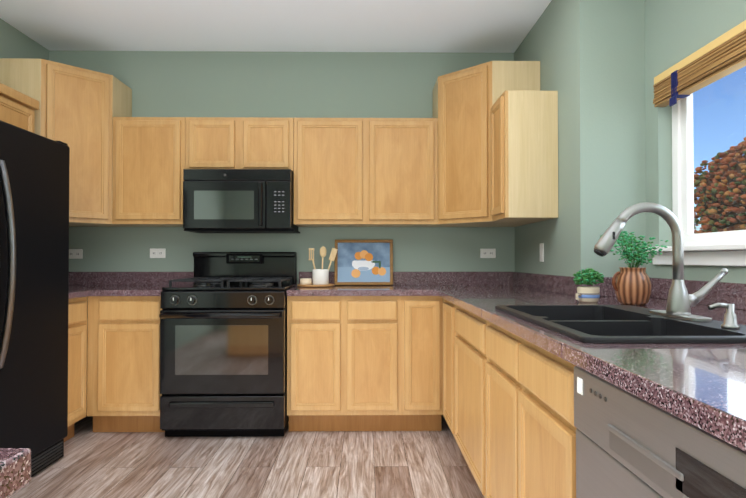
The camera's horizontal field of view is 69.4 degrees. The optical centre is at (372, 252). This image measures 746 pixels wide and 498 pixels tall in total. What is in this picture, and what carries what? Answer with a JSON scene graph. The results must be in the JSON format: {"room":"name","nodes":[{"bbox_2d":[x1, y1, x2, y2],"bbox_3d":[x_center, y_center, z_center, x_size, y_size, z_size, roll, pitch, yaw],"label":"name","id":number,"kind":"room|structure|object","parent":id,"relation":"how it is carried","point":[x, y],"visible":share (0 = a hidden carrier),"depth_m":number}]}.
{"room":"kitchen","nodes":[
{"label":"kitchen","id":0,"kind":"room"},
{"bbox_2d":[0,18,48,59],"bbox_3d":[-2.410,-0.204,1.059,0.120,2.640,5.800,0,-1,-1],"label":"wall","id":1,"kind":"structure","parent":0,"point":[15,43],"depth_m":3.61},
{"bbox_2d":[0,83,38,132],"bbox_3d":[-2.202,-0.779,2.699,0.335,0.310,1.200,0,-1,-1],"label":"upper cabinet","id":2,"kind":"object","parent":1,"relation":"attached to","point":[17,108],"visible":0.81,"depth_m":3.12},
{"bbox_2d":[9,412,483,497],"bbox_3d":[-0.460,1.166,1.067,4.020,0.100,6.040,0,-1,-1],"label":"floor","id":3,"kind":"structure","parent":0,"point":[90,463],"depth_m":2.85},
{"bbox_2d":[0,120,69,476],"bbox_3d":[-1.982,0.260,2.549,0.751,1.745,0.920,0,-1,-1],"label":"refrigerator","id":4,"kind":"object","parent":3,"relation":"on","point":[34,235],"visible":0.98,"depth_m":2.69},
{"bbox_2d":[64,297,86,441],"bbox_3d":[-2.067,0.706,3.181,0.617,0.869,0.338,0,-1,-1],"label":"base cabinet","id":5,"kind":"object","parent":3,"relation":"on","point":[77,359],"visible":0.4,"depth_m":3.23},
{"bbox_2d":[87,296,164,431],"bbox_3d":[-1.545,0.712,3.649,0.478,0.869,0.617,0,-1,-1],"label":"base cabinet","id":6,"kind":"object","parent":3,"relation":"on","point":[123,364],"visible":0.65,"depth_m":3.35},
{"bbox_2d":[69,272,193,298],"bbox_3d":[-1.842,0.205,3.492,1.076,0.137,0.936,0,-1,-1],"label":"countertop","id":7,"kind":"structure","parent":6,"relation":"on","point":[84,284],"depth_m":3.94},
{"bbox_2d":[159,252,296,436],"bbox_3d":[-0.923,0.569,3.588,0.754,1.153,0.738,0,-1,-1],"label":"gas range","id":8,"kind":"object","parent":3,"relation":"on","point":[223,344],"visible":1,"depth_m":3.28},
{"bbox_2d":[287,296,442,430],"bbox_3d":[-0.053,0.712,3.668,0.978,0.869,0.617,0,-1,-1],"label":"base cabinet","id":9,"kind":"object","parent":3,"relation":"on","point":[364,363],"visible":0.92,"depth_m":3.37},
{"bbox_2d":[286,272,433,295],"bbox_3d":[-0.077,0.207,3.665,0.930,0.137,0.637,0,-1,-1],"label":"countertop","id":10,"kind":"structure","parent":9,"relation":"on","point":[404,283],"depth_m":3.53},
{"bbox_2d":[297,283,334,286],"bbox_3d":[-0.400,0.231,3.790,0.260,0.016,0.260,0,-1,-1],"label":"wood tray","id":11,"kind":"object","parent":10,"relation":"on","point":[312,285],"visible":0.75,"depth_m":3.68},
{"bbox_2d":[300,278,311,284],"bbox_3d":[-0.470,0.206,3.775,0.080,0.044,0.080,0,-1,-1],"label":"cup","id":12,"kind":"object","parent":11,"relation":"on","point":[305,281],"visible":0.85,"depth_m":3.74},
{"bbox_2d":[309,246,337,284],"bbox_3d":[-0.353,0.092,3.817,0.206,0.272,0.116,0,-1,-1],"label":"utensil crock","id":13,"kind":"object","parent":11,"relation":"on","point":[320,276],"visible":1,"depth_m":3.80},
{"bbox_2d":[334,240,392,284],"bbox_3d":[-0.067,0.073,3.935,0.425,0.333,0.069,0,-1,-1],"label":"framed art","id":14,"kind":"object","parent":10,"relation":"on","point":[363,262],"visible":1,"depth_m":3.93},
{"bbox_2d":[443,298,450,429],"bbox_3d":[0.742,0.705,3.131,0.637,0.868,0.511,0,-1,-1],"label":"base cabinet","id":15,"kind":"object","parent":3,"relation":"on","point":[446,304],"depth_m":3.13},
{"bbox_2d":[451,302,488,497],"bbox_3d":[0.750,0.698,2.505,0.637,0.868,0.741,0,-1,-1],"label":"base cabinet","id":16,"kind":"object","parent":3,"relation":"on","point":[465,358],"depth_m":2.44},
{"bbox_2d":[434,272,745,451],"bbox_3d":[0.915,0.184,1.827,1.006,0.137,4.338,0,-1,-1],"label":"countertop","id":17,"kind":"structure","parent":16,"relation":"on","point":[702,386],"depth_m":1.16},
{"bbox_2d":[573,268,603,302],"bbox_3d":[0.959,0.146,2.400,0.140,0.152,0.133,0,-1,-1],"label":"plant","id":18,"kind":"object","parent":17,"relation":"on","point":[587,294],"visible":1,"depth_m":2.37},
{"bbox_2d":[495,305,745,342],"bbox_3d":[0.744,0.312,1.670,0.533,0.223,0.884,0,-1,-1],"label":"double-bowl sink","id":19,"kind":"object","parent":17,"relation":"in","point":[608,323],"visible":0.31,"depth_m":1.66},
{"bbox_2d":[708,303,739,328],"bbox_3d":[0.908,0.163,1.397,0.078,0.066,0.041,0,-1,-1],"label":"soap dispenser","id":20,"kind":"object","parent":19,"relation":"on","point":[730,319],"visible":1,"depth_m":1.39},
{"bbox_2d":[600,231,668,304],"bbox_3d":[1.093,0.061,2.272,0.260,0.318,0.224,0,-1,-1],"label":"potted plant","id":21,"kind":"object","parent":17,"relation":"on","point":[631,285],"visible":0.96,"depth_m":2.25},
{"bbox_2d":[594,202,727,321],"bbox_3d":[0.895,0.022,1.675,0.416,0.356,0.270,0,-1,-1],"label":"faucet","id":22,"kind":"object","parent":17,"relation":"on","point":[681,301],"visible":1,"depth_m":1.66},
{"bbox_2d":[485,322,576,497],"bbox_3d":[0.753,0.687,1.665,0.619,0.869,0.928,0,-1,-1],"label":"base cabinet","id":23,"kind":"object","parent":3,"relation":"on","point":[530,428],"visible":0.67,"depth_m":1.58},
{"bbox_2d":[574,366,745,497],"bbox_3d":[0.752,0.677,0.894,0.621,0.865,0.600,0,-1,-1],"label":"dishwasher","id":24,"kind":"object","parent":3,"relation":"on","point":[629,445],"visible":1,"depth_m":0.90},
{"bbox_3d":[-0.966,0.666,0.017,1.180,0.869,0.900,0,-1,-1],"label":"base cabinet","id":25,"kind":"object","parent":3,"relation":"on","visible":0},
{"bbox_2d":[0,448,30,497],"bbox_3d":[-0.969,0.211,0.038,1.255,0.037,1.012,0,-1,-1],"label":"countertop","id":26,"kind":"structure","parent":25,"relation":"on","point":[15,470],"depth_m":0.53},
{"bbox_2d":[0,0,551,52],"bbox_3d":[-0.460,-1.574,1.102,4.020,0.100,6.040,0,-1,-1],"label":"ceiling","id":27,"kind":"structure","parent":0,"point":[470,26],"depth_m":3.53},
{"bbox_2d":[49,51,514,318],"bbox_3d":[-0.499,-0.167,4.044,4.020,2.640,0.120,0,-1,-1],"label":"wall","id":28,"kind":"structure","parent":0,"point":[185,84],"depth_m":3.99},
{"bbox_2d":[0,58,131,226],"bbox_3d":[-2.077,-0.699,3.663,0.609,1.015,0.609,0,-1,-1],"label":"upper cabinet","id":29,"kind":"object","parent":28,"relation":"attached to","point":[79,110],"visible":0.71,"depth_m":3.52},
{"bbox_2d":[69,249,82,258],"bbox_3d":[-2.188,0.012,3.953,0.114,0.070,0.009,0,-1,-1],"label":"electrical outlet","id":30,"kind":"object","parent":28,"relation":"attached to","point":[75,253],"visible":0.9,"depth_m":3.95},
{"bbox_2d":[112,117,185,226],"bbox_3d":[-1.528,-0.555,3.811,0.491,0.730,0.324,0,-1,-1],"label":"upper cabinet","id":31,"kind":"object","parent":28,"relation":"attached to","point":[148,168],"visible":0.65,"depth_m":3.66},
{"bbox_2d":[150,249,164,257],"bbox_3d":[-1.583,0.007,3.961,0.114,0.070,0.009,0,-1,-1],"label":"electrical outlet","id":32,"kind":"object","parent":28,"relation":"attached to","point":[157,253],"visible":1,"depth_m":3.96},
{"bbox_2d":[185,117,293,172],"bbox_3d":[-0.913,-0.737,3.822,0.735,0.366,0.324,0,-1,-1],"label":"upper cabinet","id":33,"kind":"object","parent":28,"relation":"attached to","point":[238,143],"visible":0.81,"depth_m":3.67},
{"bbox_2d":[183,169,299,232],"bbox_3d":[-0.894,-0.343,3.760,0.732,0.414,0.438,0,-1,-1],"label":"microwave","id":34,"kind":"object","parent":33,"relation":"attached to","point":[238,200],"visible":1,"depth_m":3.57},
{"bbox_2d":[294,118,437,226],"bbox_3d":[-0.051,-0.554,3.831,0.986,0.730,0.324,0,-1,-1],"label":"upper cabinet","id":35,"kind":"object","parent":28,"relation":"attached to","point":[365,172],"visible":1,"depth_m":3.68},
{"bbox_2d":[432,61,539,226],"bbox_3d":[0.750,-0.699,3.700,0.609,1.015,0.609,0,-1,-1],"label":"upper cabinet","id":36,"kind":"object","parent":28,"relation":"attached to","point":[465,100],"visible":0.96,"depth_m":3.50},
{"bbox_2d":[480,249,495,257],"bbox_3d":[0.852,0.008,3.993,0.114,0.070,0.009,0,-1,-1],"label":"electrical outlet","id":37,"kind":"object","parent":28,"relation":"attached to","point":[487,253],"visible":1,"depth_m":3.99},
{"bbox_2d":[514,0,646,276],"bbox_3d":[1.290,-0.175,3.392,0.460,2.640,1.230,0,-1,-1],"label":"wall","id":38,"kind":"structure","parent":0,"point":[589,55],"depth_m":2.79},
{"bbox_2d":[491,90,557,220],"bbox_3d":[0.898,-0.562,3.242,0.324,0.730,0.305,0,-1,-1],"label":"upper cabinet","id":39,"kind":"object","parent":38,"relation":"attached to","point":[524,155],"visible":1,"depth_m":3.09},
{"bbox_2d":[540,243,543,261],"bbox_3d":[1.054,0.002,3.372,0.009,0.115,0.070,0,-1,-1],"label":"switch plate","id":40,"kind":"object","parent":38,"relation":"attached to","point":[541,252],"visible":0.98,"depth_m":3.35},
{"bbox_2d":[645,0,745,282],"bbox_3d":[1.498,-0.211,0.495,0.120,2.640,4.570,0,-1,-1],"label":"wall","id":41,"kind":"structure","parent":0,"point":[676,31],"depth_m":2.64},
{"bbox_2d":[645,243,745,251],"bbox_3d":[1.425,-0.024,1.757,0.118,0.024,1.890,0,-1,-1],"label":"window sill","id":42,"kind":"structure","parent":41,"relation":"attached to","point":[722,247],"depth_m":2.17},
{"bbox_2d":[653,250,745,265],"bbox_3d":[1.411,0.020,1.756,0.016,0.060,1.860,0,-1,-1],"label":"window sill","id":43,"kind":"structure","parent":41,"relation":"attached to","point":[719,258],"depth_m":2.25},
{"bbox_2d":[672,66,745,245],"bbox_3d":[1.513,-0.455,1.763,0.053,0.836,1.796,0,-1,-1],"label":"window","id":44,"kind":"structure","parent":41,"relation":"in","point":[683,191],"depth_m":2.56},
{"bbox_2d":[653,20,745,106],"bbox_3d":[1.416,-0.777,1.766,0.071,0.188,1.776,0,-1,-1],"label":"window blind","id":45,"kind":"object","parent":44,"relation":"attached to","point":[721,56],"visible":1,"depth_m":2.27},
{"label":"outside","id":46,"kind":"structure","parent":0,"visible":0},
{"bbox_3d":[60.794,1.851,15.758,118.100,0.100,150.000,0,-1,-1],"label":"ground","id":47,"kind":"structure","parent":46,"visible":0},
{"bbox_2d":[694,137,745,250],"bbox_3d":[15.186,-1.448,20.020,6.745,6.604,6.368,0,-1,-1],"label":"tree","id":48,"kind":"object","parent":47,"relation":"on","point":[739,191],"depth_m":19.49}
]}

